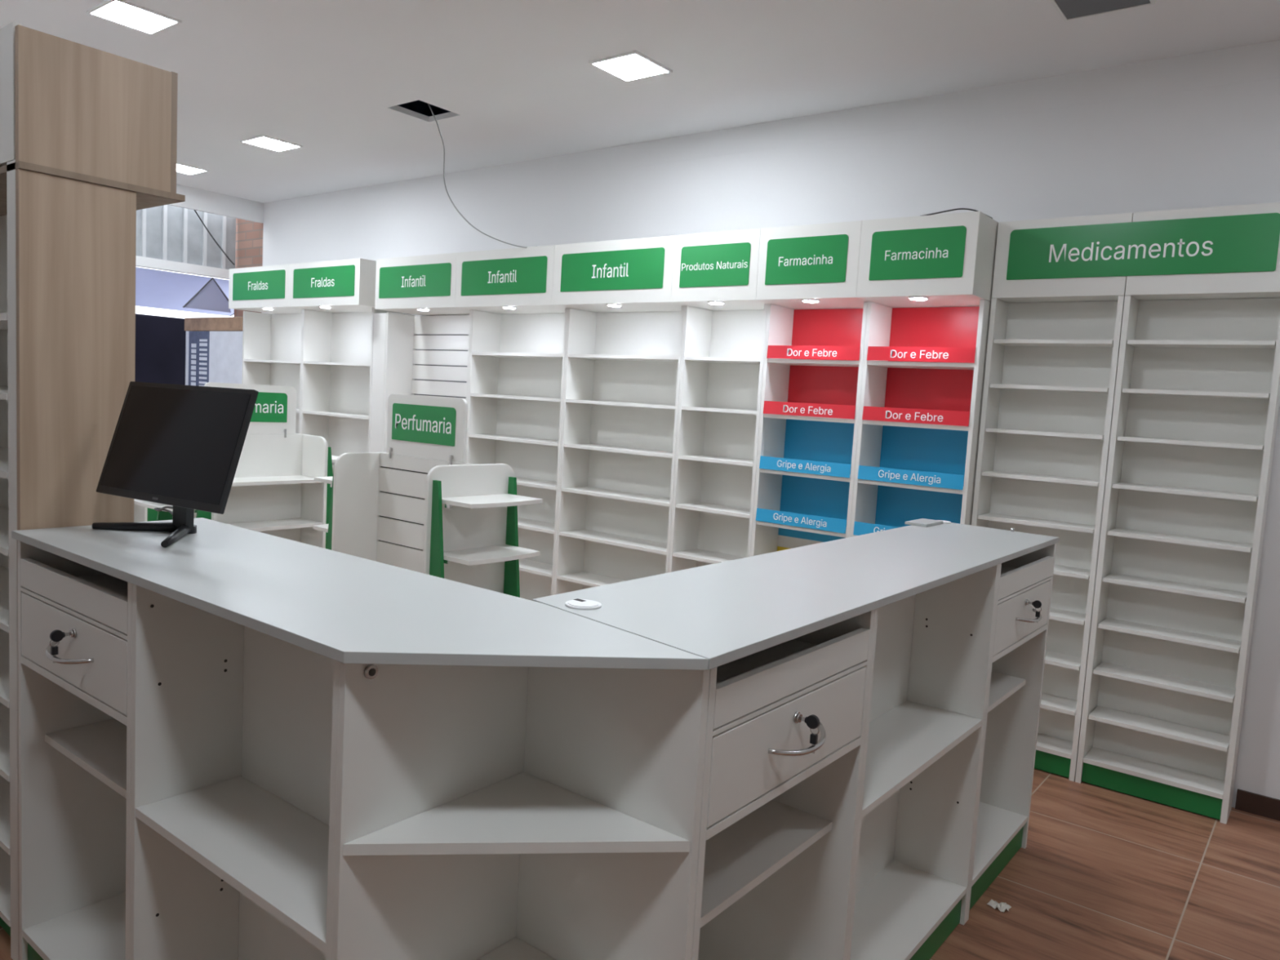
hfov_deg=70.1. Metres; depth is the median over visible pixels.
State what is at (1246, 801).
baseboard
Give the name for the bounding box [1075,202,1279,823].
shelving unit
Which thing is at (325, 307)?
spotlight
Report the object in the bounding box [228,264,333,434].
shelving unit
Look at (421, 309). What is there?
spotlight
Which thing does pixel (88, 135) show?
tall cabinet
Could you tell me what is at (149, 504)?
shelf
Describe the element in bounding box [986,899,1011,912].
paper scrap
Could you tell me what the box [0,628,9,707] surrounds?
shelf
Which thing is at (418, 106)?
ceiling opening
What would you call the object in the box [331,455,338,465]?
shelf
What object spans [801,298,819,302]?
spotlight
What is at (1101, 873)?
floor
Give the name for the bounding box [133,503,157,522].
gondola
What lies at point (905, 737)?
shelf
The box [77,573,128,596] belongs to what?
drawer
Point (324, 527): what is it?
shelf
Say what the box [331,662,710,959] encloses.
base cabinet
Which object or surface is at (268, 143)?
diffuser
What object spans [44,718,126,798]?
shelf
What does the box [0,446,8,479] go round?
shelf
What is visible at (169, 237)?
window
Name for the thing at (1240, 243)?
sign
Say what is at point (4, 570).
shelf
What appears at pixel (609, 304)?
spotlight
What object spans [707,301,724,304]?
spotlight
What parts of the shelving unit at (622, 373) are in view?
panel, shelf, sign plate, shelf, shelf, shelf, shelf, shelf, panel, panel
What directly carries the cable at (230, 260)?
attached to the wall at (197, 199)
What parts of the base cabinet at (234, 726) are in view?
panel, panel, panel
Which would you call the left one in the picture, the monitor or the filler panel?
the monitor
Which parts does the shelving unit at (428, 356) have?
panel, sign plate, slat panel, panel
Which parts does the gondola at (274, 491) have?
panel, panel, sign plate, panel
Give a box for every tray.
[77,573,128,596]
[715,639,816,684]
[1000,565,1016,573]
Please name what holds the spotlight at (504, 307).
attached to the shelving unit at (517, 358)
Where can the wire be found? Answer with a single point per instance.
(956, 208)
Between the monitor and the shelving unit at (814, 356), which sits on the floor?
the shelving unit at (814, 356)
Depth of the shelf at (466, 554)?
3.58 m
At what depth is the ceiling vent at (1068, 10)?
3.28 m
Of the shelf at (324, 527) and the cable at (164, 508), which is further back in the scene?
the shelf at (324, 527)
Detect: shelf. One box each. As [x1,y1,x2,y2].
[0,313,7,329]
[0,386,8,399]
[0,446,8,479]
[0,506,8,556]
[0,565,8,632]
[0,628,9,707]
[0,702,9,782]
[0,775,10,854]
[0,846,10,926]
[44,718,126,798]
[133,498,196,512]
[135,775,328,953]
[226,517,322,531]
[231,475,319,486]
[312,524,328,532]
[314,476,333,487]
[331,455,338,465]
[342,771,690,855]
[441,493,542,508]
[443,544,540,565]
[477,937,555,959]
[700,800,832,927]
[861,700,982,818]
[987,671,1026,712]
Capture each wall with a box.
[168,184,263,222]
[234,40,1279,808]
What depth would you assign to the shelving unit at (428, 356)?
6.38 m
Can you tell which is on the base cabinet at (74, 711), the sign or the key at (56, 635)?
the key at (56, 635)
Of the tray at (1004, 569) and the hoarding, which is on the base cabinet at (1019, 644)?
the tray at (1004, 569)
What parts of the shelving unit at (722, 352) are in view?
panel, shelf, shelf, sign plate, shelf, shelf, shelf, panel, panel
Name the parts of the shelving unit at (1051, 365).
panel, shelf, shelf, shelf, shelf, panel, shelf, shelf, shelf, shelf, shelf, shelf, panel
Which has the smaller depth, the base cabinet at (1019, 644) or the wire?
the base cabinet at (1019, 644)
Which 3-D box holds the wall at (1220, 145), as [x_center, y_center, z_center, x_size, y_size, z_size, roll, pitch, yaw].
[0.181,-0.473,5.402,9.800,3.000,0.150,7,6,38]
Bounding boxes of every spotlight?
[319,306,331,308]
[417,308,429,311]
[502,306,516,309]
[606,303,622,306]
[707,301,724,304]
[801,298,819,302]
[908,296,928,300]
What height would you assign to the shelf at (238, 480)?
0.018 m
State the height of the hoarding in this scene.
2.030 m
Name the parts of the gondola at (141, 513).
panel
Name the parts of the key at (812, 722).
blade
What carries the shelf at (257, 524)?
attached to the gondola at (274, 491)
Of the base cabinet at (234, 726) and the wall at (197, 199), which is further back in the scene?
the wall at (197, 199)
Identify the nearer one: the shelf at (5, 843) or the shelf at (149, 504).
the shelf at (5, 843)
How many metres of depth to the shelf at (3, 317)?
2.26 m
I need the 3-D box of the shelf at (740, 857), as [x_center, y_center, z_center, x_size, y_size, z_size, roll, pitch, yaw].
[0.097,0.751,1.881,0.364,0.018,0.593,7,6,38]
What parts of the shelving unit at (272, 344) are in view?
panel, sign plate, shelf, panel, panel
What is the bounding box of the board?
[904,518,943,527]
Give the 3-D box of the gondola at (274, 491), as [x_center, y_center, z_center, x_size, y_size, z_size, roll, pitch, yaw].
[-2.058,0.228,4.806,0.456,1.458,1.055,7,6,38]
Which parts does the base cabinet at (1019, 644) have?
panel, board, panel, rail, drawer, rail, handle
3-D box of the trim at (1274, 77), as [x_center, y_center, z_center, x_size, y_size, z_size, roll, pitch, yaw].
[1.980,-1.600,3.849,5.300,0.004,0.002,7,6,38]
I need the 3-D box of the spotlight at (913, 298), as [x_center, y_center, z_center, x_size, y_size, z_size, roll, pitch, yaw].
[1.219,-0.794,3.996,0.084,0.008,0.084,7,6,38]
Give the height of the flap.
0.296 m
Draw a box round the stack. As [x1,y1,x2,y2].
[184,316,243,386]
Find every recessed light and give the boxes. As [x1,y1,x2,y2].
[85,0,182,35]
[176,162,208,175]
[240,134,302,152]
[588,50,672,82]
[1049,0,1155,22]
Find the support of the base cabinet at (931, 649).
on the floor
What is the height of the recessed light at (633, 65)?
0.010 m
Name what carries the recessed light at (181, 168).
in the ceiling
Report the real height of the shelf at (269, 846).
0.018 m
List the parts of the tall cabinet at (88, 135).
panel, door, panel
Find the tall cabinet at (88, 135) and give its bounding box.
[0,22,185,959]
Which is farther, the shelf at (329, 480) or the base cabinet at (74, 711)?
the shelf at (329, 480)
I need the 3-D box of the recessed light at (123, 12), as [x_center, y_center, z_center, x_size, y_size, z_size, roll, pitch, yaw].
[-2.155,-1.974,3.888,0.272,0.010,0.272,7,6,38]
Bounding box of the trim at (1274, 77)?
[623,76,1279,168]
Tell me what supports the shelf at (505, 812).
attached to the base cabinet at (482, 812)
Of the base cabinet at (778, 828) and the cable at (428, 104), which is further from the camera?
the cable at (428, 104)
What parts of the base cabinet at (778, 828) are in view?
panel, rail, drawer, rail, handle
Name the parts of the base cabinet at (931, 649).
panel, panel, board, panel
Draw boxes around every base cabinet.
[17,540,132,959]
[129,583,339,959]
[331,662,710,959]
[691,609,875,959]
[846,564,999,959]
[966,543,1056,921]
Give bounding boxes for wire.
[923,208,992,218]
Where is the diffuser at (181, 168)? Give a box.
[176,164,205,173]
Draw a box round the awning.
[135,266,234,316]
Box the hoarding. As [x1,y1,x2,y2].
[134,313,186,385]
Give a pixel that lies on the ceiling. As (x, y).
(516, 79)
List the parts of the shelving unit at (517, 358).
panel, sign plate, shelf, shelf, shelf, panel, shelf, shelf, shelf, panel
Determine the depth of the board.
3.27 m
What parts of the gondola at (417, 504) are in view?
panel, sign plate, slat panel, panel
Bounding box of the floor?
[0,768,1279,959]
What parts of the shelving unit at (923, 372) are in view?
panel, shelf, shelf, sign plate, shelf, blue panel, red panel, panel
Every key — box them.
[49,629,70,662]
[800,714,819,753]
[1028,600,1041,622]
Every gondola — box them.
[133,382,338,548]
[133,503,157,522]
[312,394,542,597]
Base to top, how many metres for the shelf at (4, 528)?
0.016 m
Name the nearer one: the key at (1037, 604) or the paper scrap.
the paper scrap
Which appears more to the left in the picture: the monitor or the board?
the monitor
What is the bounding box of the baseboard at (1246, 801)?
[1235,788,1279,821]
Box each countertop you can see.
[11,517,707,670]
[532,520,1058,670]
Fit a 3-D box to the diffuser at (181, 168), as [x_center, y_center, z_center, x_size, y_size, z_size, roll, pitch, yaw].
[-3.380,-2.299,6.729,0.248,0.006,0.248,7,6,38]
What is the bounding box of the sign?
[1006,213,1279,279]
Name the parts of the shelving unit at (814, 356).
panel, yellow panel, shelf, shelf, panel, sign plate, shelf, shelf, blue panel, red panel, panel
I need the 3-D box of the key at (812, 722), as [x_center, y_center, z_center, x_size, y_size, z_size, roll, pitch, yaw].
[0.312,0.467,1.684,0.039,0.070,0.012,7,6,38]
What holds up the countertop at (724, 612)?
on the base cabinet at (931, 649)
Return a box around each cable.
[154,506,173,515]
[194,209,234,265]
[427,103,537,248]
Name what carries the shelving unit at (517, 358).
on the floor
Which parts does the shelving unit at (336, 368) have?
panel, sign plate, shelf, shelf, panel, panel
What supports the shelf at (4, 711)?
attached to the tall cabinet at (88, 135)
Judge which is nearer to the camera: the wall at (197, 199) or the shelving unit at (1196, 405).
the shelving unit at (1196, 405)
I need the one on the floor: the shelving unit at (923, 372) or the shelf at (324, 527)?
the shelving unit at (923, 372)
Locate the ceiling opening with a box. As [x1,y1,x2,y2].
[397,100,450,116]
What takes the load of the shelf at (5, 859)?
attached to the tall cabinet at (88, 135)
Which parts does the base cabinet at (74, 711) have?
handle, rail, rail, drawer, board, panel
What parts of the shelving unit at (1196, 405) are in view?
panel, shelf, shelf, shelf, shelf, shelf, shelf, shelf, shelf, shelf, shelf, panel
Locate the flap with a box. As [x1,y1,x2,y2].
[182,277,231,312]
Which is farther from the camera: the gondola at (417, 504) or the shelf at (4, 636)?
the gondola at (417, 504)
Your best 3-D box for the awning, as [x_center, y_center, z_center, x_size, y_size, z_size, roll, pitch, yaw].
[-4.829,-1.675,7.555,0.903,0.264,3.472,7,6,38]
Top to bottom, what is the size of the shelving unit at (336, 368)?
2.362 m
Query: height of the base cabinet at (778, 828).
1.087 m
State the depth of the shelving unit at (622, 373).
5.42 m
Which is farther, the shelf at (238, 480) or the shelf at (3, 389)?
the shelf at (238, 480)
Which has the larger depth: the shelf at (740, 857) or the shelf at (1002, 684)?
the shelf at (1002, 684)
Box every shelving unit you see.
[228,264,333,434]
[288,257,402,472]
[374,253,500,452]
[454,244,596,600]
[551,235,714,595]
[668,228,795,572]
[750,220,891,556]
[849,211,998,537]
[971,213,1133,781]
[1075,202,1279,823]
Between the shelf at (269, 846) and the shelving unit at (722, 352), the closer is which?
the shelf at (269, 846)
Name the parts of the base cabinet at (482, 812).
panel, panel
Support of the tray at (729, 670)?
on the base cabinet at (778, 828)
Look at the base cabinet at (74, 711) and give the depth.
2.22 m
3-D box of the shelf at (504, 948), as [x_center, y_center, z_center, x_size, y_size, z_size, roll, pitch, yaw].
[-0.204,0.893,1.451,0.376,0.018,0.383,7,6,38]
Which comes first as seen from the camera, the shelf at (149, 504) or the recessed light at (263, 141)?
the shelf at (149, 504)
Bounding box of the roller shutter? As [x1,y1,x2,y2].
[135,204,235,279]
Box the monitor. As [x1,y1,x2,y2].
[92,381,258,547]
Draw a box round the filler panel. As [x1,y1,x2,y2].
[369,312,386,452]
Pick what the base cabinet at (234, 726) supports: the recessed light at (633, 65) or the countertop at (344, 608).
the countertop at (344, 608)
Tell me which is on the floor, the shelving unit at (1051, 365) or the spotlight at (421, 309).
the shelving unit at (1051, 365)
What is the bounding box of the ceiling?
[0,0,1279,203]
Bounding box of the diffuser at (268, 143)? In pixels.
[244,137,297,151]
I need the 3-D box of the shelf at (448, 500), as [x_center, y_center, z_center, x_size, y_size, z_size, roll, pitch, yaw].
[-0.581,0.089,3.579,0.218,0.030,0.376,7,6,38]

